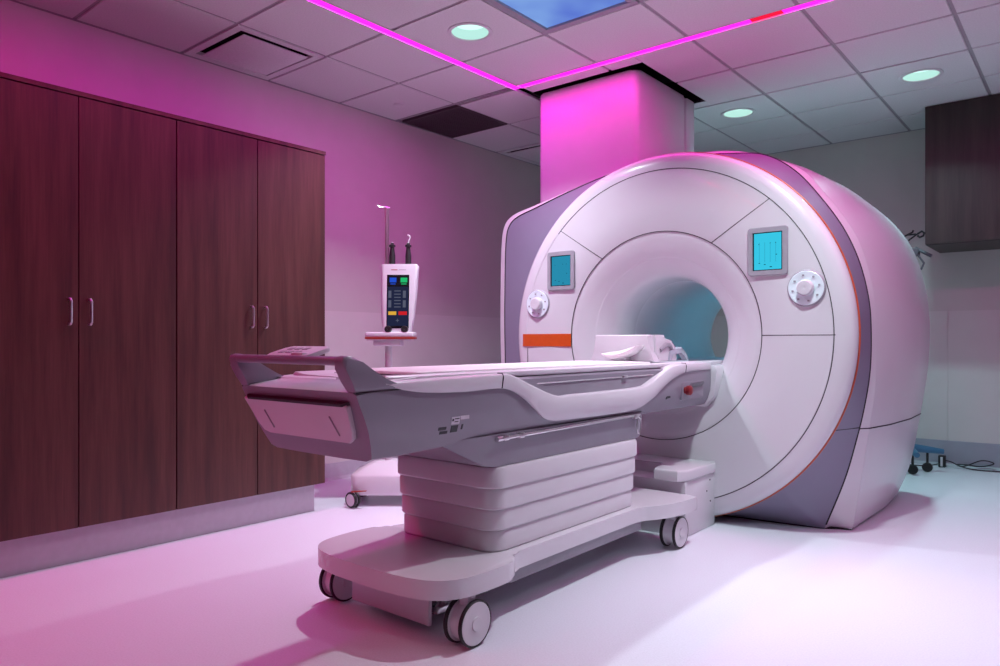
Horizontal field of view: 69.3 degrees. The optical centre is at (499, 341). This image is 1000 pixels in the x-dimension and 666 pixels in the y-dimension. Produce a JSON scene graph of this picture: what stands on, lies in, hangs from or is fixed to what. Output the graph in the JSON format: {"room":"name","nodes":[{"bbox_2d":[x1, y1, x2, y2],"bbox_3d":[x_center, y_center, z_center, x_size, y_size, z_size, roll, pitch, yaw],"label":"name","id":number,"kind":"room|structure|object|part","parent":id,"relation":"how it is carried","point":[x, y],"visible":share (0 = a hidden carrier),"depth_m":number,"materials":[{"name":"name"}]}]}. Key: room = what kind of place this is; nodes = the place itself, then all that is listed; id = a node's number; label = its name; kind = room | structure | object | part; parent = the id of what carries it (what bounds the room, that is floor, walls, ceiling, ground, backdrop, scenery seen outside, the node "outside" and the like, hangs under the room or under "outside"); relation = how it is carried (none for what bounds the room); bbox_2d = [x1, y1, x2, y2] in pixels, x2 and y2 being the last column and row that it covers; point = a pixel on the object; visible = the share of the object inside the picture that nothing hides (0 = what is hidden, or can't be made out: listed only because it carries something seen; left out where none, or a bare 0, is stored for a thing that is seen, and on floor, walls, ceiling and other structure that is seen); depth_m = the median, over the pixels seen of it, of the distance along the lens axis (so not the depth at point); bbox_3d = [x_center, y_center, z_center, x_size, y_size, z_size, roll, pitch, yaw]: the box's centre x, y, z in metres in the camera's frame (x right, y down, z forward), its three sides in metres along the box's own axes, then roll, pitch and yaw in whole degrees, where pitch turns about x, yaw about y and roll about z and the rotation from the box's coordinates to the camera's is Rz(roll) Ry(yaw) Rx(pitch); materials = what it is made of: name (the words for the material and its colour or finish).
{"room":"radiology room","nodes":[
{"label":"radiology room","id":0,"kind":"room"},
{"bbox_2d":[0,0,539,317],"bbox_3d":[-1.901,-0.500,4.551,0.150,3.000,9.290,0,0,40],"label":"wall","id":1,"kind":"structure","parent":0,"point":[455,200],"depth_m":5.43,"materials":[{"name":"paint"}]},
{"bbox_2d":[325,456,397,481],"bbox_3d":[-0.301,0.939,6.343,0.030,0.123,4.190,0,0,40],"label":"baseboard","id":2,"kind":"structure","parent":1,"relation":"attached to","point":[343,469],"depth_m":5.31,"materials":[{"name":"white paint"}]},
{"bbox_2d":[325,311,500,463],"bbox_3d":[-0.302,0.338,6.362,0.004,1.125,4.160,0,0,40],"label":"wall panel","id":3,"kind":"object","parent":1,"relation":"attached to","point":[441,340],"depth_m":5.96,"materials":[{"name":"white paint"}]},
{"bbox_2d":[0,463,999,665],"bbox_3d":[0.696,1.050,2.403,6.990,0.100,9.390,0,0,40],"label":"floor","id":4,"kind":"structure","parent":0,"point":[916,582],"depth_m":2.79,"materials":[{"name":"plastic"}]},
{"bbox_2d":[0,72,176,577],"bbox_3d":[-2.170,-0.062,3.474,0.805,2.124,0.893,0,0,40],"label":"wardrobe","id":5,"kind":"object","parent":4,"relation":"on","point":[88,181],"visible":1,"depth_m":3.26,"materials":[{"name":"brown wood"}]},
{"bbox_3d":[-2.037,-0.134,3.075,0.020,1.932,0.442,0,0,40],"label":"door","id":6,"kind":"part","parent":5,"relation":"part of","materials":[{"name":"brown wood"}]},
{"bbox_3d":[-1.901,-0.135,3.197,0.038,0.122,0.012,0,0,40],"label":"handle","id":7,"kind":"part","parent":5,"relation":"part of","materials":[{"name":"metal"}]},
{"bbox_3d":[-2.183,-1.114,3.484,0.773,0.020,0.893,0,0,40],"label":"panel","id":8,"kind":"part","parent":5,"relation":"part of","materials":[{"name":"brown wood"}]},
{"bbox_3d":[-1.848,-0.135,3.262,0.038,0.122,0.012,0,0,40],"label":"handle","id":9,"kind":"part","parent":5,"relation":"part of","materials":[{"name":"metal"}]},
{"bbox_3d":[-1.754,-0.134,3.418,0.020,1.932,0.442,0,0,40],"label":"door","id":10,"kind":"part","parent":5,"relation":"part of","materials":[{"name":"brown wood"}]},
{"bbox_2d":[171,115,325,540],"bbox_3d":[-1.600,-0.062,4.163,0.805,2.124,0.896,0,0,40],"label":"wardrobe","id":11,"kind":"object","parent":4,"relation":"on","point":[250,208],"visible":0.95,"depth_m":3.85,"materials":[{"name":"brown wood"}]},
{"bbox_3d":[-1.468,-0.134,3.764,0.020,1.932,0.443,0,0,40],"label":"door","id":12,"kind":"part","parent":11,"relation":"part of","materials":[{"name":"brown wood"}]},
{"bbox_3d":[-1.612,-1.114,4.173,0.773,0.020,0.896,0,0,40],"label":"panel","id":13,"kind":"part","parent":11,"relation":"part of","materials":[{"name":"brown wood"}]},
{"bbox_3d":[-1.331,-0.135,3.886,0.038,0.122,0.012,0,0,40],"label":"handle","id":14,"kind":"part","parent":11,"relation":"part of","materials":[{"name":"metal"}]},
{"bbox_3d":[-1.278,-0.135,3.951,0.038,0.122,0.012,0,0,40],"label":"handle","id":15,"kind":"part","parent":11,"relation":"part of","materials":[{"name":"metal"}]},
{"bbox_3d":[-1.183,-0.134,4.108,0.020,1.932,0.443,0,0,40],"label":"door","id":16,"kind":"part","parent":11,"relation":"part of","materials":[{"name":"brown wood"}]},
{"bbox_2d":[345,203,418,507],"bbox_3d":[-0.638,0.061,4.523,0.599,1.878,0.407,0,0,0],"label":"contrast injector","id":17,"kind":"object","parent":4,"relation":"on","point":[399,282],"visible":0.72,"depth_m":4.49,"materials":[{"name":"white plastic"}]},
{"bbox_3d":[-0.690,-0.079,4.468,0.042,0.042,0.062,0,0,0],"label":"knob","id":18,"kind":"part","parent":17,"relation":"part of","materials":[{"name":"black plastic"}]},
{"bbox_2d":[365,332,416,345],"bbox_3d":[-0.681,-0.018,4.537,0.295,0.087,0.200,0,0,0],"label":"tray","id":19,"kind":"object","parent":17,"relation":"on","point":[380,338],"depth_m":4.44,"materials":[{"name":"white plastic"}]},
{"bbox_3d":[-0.635,-0.253,4.501,0.138,0.335,0.036,0,0,0],"label":"screen glass","id":20,"kind":"part","parent":17,"relation":"part of","materials":[{"name":"black glass"}]},
{"bbox_3d":[-0.588,-0.079,4.468,0.042,0.042,0.062,0,0,0],"label":"knob","id":21,"kind":"part","parent":17,"relation":"part of","materials":[{"name":"black plastic"}]},
{"bbox_2d":[229,335,723,647],"bbox_3d":[0.540,0.480,3.696,0.834,1.037,3.816,0,0,40],"label":"table","id":22,"kind":"object","parent":4,"relation":"on","point":[507,476],"depth_m":2.66,"materials":[{"name":"white plastic"}]},
{"bbox_3d":[-0.805,0.092,2.512,0.051,0.107,0.276,0,0,40],"label":"handle arm","id":23,"kind":"part","parent":22,"relation":"part of","materials":[{"name":"grey plastic"}]},
{"bbox_3d":[-0.635,0.243,2.303,0.546,0.126,0.069,0,0,40],"label":"panel","id":24,"kind":"part","parent":22,"relation":"part of","materials":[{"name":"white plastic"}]},
{"bbox_3d":[-0.371,0.092,2.153,0.051,0.107,0.276,0,0,40],"label":"handle arm","id":25,"kind":"part","parent":22,"relation":"part of","materials":[{"name":"grey plastic"}]},
{"bbox_3d":[-0.155,0.275,2.398,0.018,0.055,0.138,0,0,40],"label":"label plate","id":26,"kind":"part","parent":22,"relation":"part of","materials":[{"name":"grey plastic"}]},
{"bbox_2d":[371,361,649,374],"bbox_3d":[0.086,0.105,3.147,0.430,0.010,1.640,0,0,40],"label":"pad","id":27,"kind":"object","parent":22,"relation":"on","point":[413,370],"visible":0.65,"depth_m":2.95,"materials":[{"name":"white fabric"}]},
{"bbox_3d":[0.381,0.212,3.073,0.073,0.210,2.340,0,0,40],"label":"trim","id":28,"kind":"part","parent":22,"relation":"part of","materials":[{"name":"white plastic"}]},
{"bbox_3d":[0.307,0.381,2.994,0.061,0.093,1.045,0,0,40],"label":"accessory rail","id":29,"kind":"part","parent":22,"relation":"part of","materials":[{"name":"metal"}]},
{"bbox_3d":[0.432,0.157,3.127,0.013,0.011,1.030,0,0,40],"label":"groove rail","id":30,"kind":"part","parent":22,"relation":"part of","materials":[{"name":"metal"}]},
{"bbox_2d":[601,345,643,359],"bbox_3d":[0.647,0.056,3.817,0.210,0.080,0.087,0,0,40],"label":"cushion","id":31,"kind":"object","parent":22,"relation":"on","point":[613,352],"depth_m":3.81,"materials":[{"name":"white fabric"}]},
{"bbox_3d":[0.760,0.033,4.005,0.405,0.141,0.520,0,0,40],"label":"head coil","id":32,"kind":"part","parent":22,"relation":"part of","materials":[{"name":"white plastic"}]},
{"bbox_3d":[0.966,0.248,3.711,0.044,0.050,0.050,0,0,40],"label":"emergency knob","id":33,"kind":"part","parent":22,"relation":"part of","materials":[{"name":"red plastic"}]},
{"bbox_3d":[1.006,0.253,3.801,0.019,0.095,0.260,0,0,40],"label":"lever plate","id":34,"kind":"part","parent":22,"relation":"part of","materials":[{"name":"grey plastic"}]},
{"bbox_3d":[1.039,0.224,3.819,0.014,0.028,0.170,0,0,40],"label":"lever","id":35,"kind":"part","parent":22,"relation":"part of","materials":[{"name":"grey plastic"}]},
{"bbox_2d":[500,151,929,535],"bbox_3d":[1.253,-0.068,4.694,2.468,2.180,2.030,0,0,40],"label":"scanner","id":36,"kind":"object","parent":4,"relation":"on","point":[810,415],"visible":0.83,"depth_m":3.93,"materials":[{"name":"white plastic"}]},
{"bbox_3d":[0.235,-0.248,4.705,0.084,0.084,0.035,0,0,40],"label":"knob","id":37,"kind":"part","parent":36,"relation":"part of","materials":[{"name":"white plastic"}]},
{"bbox_2d":[540,70,693,202],"bbox_3d":[0.849,-1.232,5.189,0.783,1.024,0.880,0,0,40],"label":"column","id":38,"kind":"structure","parent":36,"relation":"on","point":[590,130],"depth_m":4.85,"materials":[{"name":"white paint"}]},
{"bbox_3d":[1.532,-0.272,3.631,0.084,0.084,0.035,0,0,40],"label":"knob","id":39,"kind":"part","parent":36,"relation":"part of","materials":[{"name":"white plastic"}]},
{"bbox_2d":[904,230,943,473],"bbox_3d":[3.156,0.069,5.604,0.382,1.862,0.382,0,0,-30],"label":"stand","id":40,"kind":"object","parent":4,"relation":"on","point":[927,467],"visible":0.41,"depth_m":5.53,"materials":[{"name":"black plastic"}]},
{"bbox_2d":[910,455,999,471],"bbox_3d":[3.776,0.952,5.572,1.284,0.094,0.091,0,0,36],"label":"cable","id":41,"kind":"object","parent":4,"relation":"on","point":[942,460],"visible":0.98,"depth_m":5.70,"materials":[{"name":"black rubber"}]},
{"bbox_2d":[10,0,999,166],"bbox_3d":[0.696,-1.873,2.403,6.590,0.253,8.990,0,0,40],"label":"ceiling","id":42,"kind":"structure","parent":0,"point":[827,73],"depth_m":4.42,"materials":[{"name":"tile"}]},
{"bbox_2d":[184,24,323,79],"bbox_3d":[-1.499,-1.808,4.410,0.612,0.124,0.575,0,0,40],"label":"ceiling vent","id":43,"kind":"object","parent":42,"relation":"in","point":[240,48],"visible":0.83,"depth_m":4.41,"materials":[{"name":"white metal"},{"name":"black metal"}]},
{"bbox_2d":[306,0,521,89],"bbox_3d":[-1.540,-1.767,2.986,0.068,0.038,5.239,0,0,40],"label":"light strip","id":44,"kind":"object","parent":42,"relation":"attached to","point":[322,3],"visible":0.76,"depth_m":4.20,"materials":[{"name":"glowing magenta light"}]},
{"bbox_2d":[402,105,506,137],"bbox_3d":[-0.360,-1.760,5.785,0.610,0.027,0.574,0,0,40],"label":"ceiling vent","id":45,"kind":"object","parent":42,"relation":"in","point":[453,121],"visible":0.97,"depth_m":5.76,"materials":[{"name":"black metal"}]},
{"bbox_2d":[447,22,492,41],"bbox_3d":[-0.169,-1.772,4.082,0.256,0.060,0.256,0,0,40],"label":"recessed light","id":46,"kind":"object","parent":42,"relation":"in","point":[466,31],"visible":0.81,"depth_m":4.15,"materials":[{"name":"white metal"}]},
{"bbox_2d":[498,143,539,163],"bbox_3d":[0.397,-1.808,6.702,0.612,0.124,0.575,0,0,40],"label":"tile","id":47,"kind":"object","parent":42,"relation":"in","point":[528,153],"visible":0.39,"depth_m":6.71,"materials":[{"name":"metal"}]},
{"bbox_2d":[484,0,638,34],"bbox_3d":[0.303,-1.762,3.692,0.596,0.036,0.579,0,0,40],"label":"panel","id":48,"kind":"object","parent":42,"relation":"attached to","point":[545,16],"visible":1,"depth_m":3.82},
{"bbox_2d":[499,0,624,27],"bbox_3d":[0.303,-1.762,3.692,0.512,0.008,0.495,0,0,40],"label":"picture","id":49,"kind":"object","parent":48,"relation":"on","point":[538,13],"depth_m":3.82},
{"bbox_2d":[517,0,832,87],"bbox_3d":[1.567,-1.767,3.772,3.714,0.038,0.068,0,0,40],"label":"light strip","id":50,"kind":"object","parent":42,"relation":"attached to","point":[799,6],"visible":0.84,"depth_m":4.19,"materials":[{"name":"glowing magenta light-emitting plastic"}]},
{"bbox_2d":[519,19,751,86],"bbox_3d":[0.750,-1.758,4.447,1.594,0.009,0.054,0,0,40],"label":"diffuser","id":51,"kind":"object","parent":50,"relation":"attached to","point":[744,22],"depth_m":4.36,"materials":[{"name":"pink plastic"}]},
{"bbox_2d":[750,10,782,21],"bbox_3d":[1.430,-1.758,3.885,0.170,0.009,0.054,0,0,40],"label":"diffuser","id":52,"kind":"object","parent":50,"relation":"attached to","point":[776,13],"depth_m":3.88,"materials":[{"name":"plastic"}]},
{"bbox_2d":[782,0,827,12],"bbox_3d":[2.246,-1.758,3.210,1.950,0.009,0.054,0,0,40],"label":"diffuser","id":53,"kind":"object","parent":50,"relation":"attached to","point":[799,6],"depth_m":3.77,"materials":[{"name":"pink plastic"}]},
{"bbox_2d":[721,108,755,118],"bbox_3d":[1.820,-1.772,5.526,0.256,0.060,0.256,0,0,40],"label":"recessed light","id":54,"kind":"object","parent":42,"relation":"in","point":[736,113],"visible":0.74,"depth_m":5.60,"materials":[{"name":"white metal"}]},
{"bbox_2d":[899,68,943,82],"bbox_3d":[2.763,-1.772,4.745,0.256,0.060,0.256,0,0,40],"label":"recessed light","id":55,"kind":"object","parent":42,"relation":"in","point":[921,75],"visible":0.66,"depth_m":4.81,"materials":[{"name":"white metal"}]},
{"bbox_2d":[716,129,999,315],"bbox_3d":[3.609,-0.500,5.924,6.590,3.000,0.150,0,0,40],"label":"wall","id":56,"kind":"structure","parent":0,"point":[887,171],"depth_m":6.01,"materials":[{"name":"paint"}]},
{"bbox_2d":[711,310,999,443],"bbox_3d":[3.562,0.285,5.863,6.586,1.070,0.004,0,0,40],"label":"wall panel","id":57,"kind":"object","parent":56,"relation":"attached to","point":[961,399],"depth_m":5.76,"materials":[{"name":"white paint"}]},
{"bbox_2d":[910,438,999,470],"bbox_3d":[3.550,0.895,5.853,6.590,0.210,0.035,0,0,40],"label":"baseboard","id":58,"kind":"structure","parent":56,"relation":"attached to","point":[958,452],"depth_m":5.75,"materials":[{"name":"grey plastic"}]},
{"bbox_2d":[925,94,999,252],"bbox_3d":[3.819,-1.233,5.236,1.190,1.026,0.641,0,0,40],"label":"upper cabinet","id":59,"kind":"object","parent":56,"relation":"attached to","point":[962,138],"visible":1,"depth_m":5.22,"materials":[{"name":"brown laminate"}]}
]}

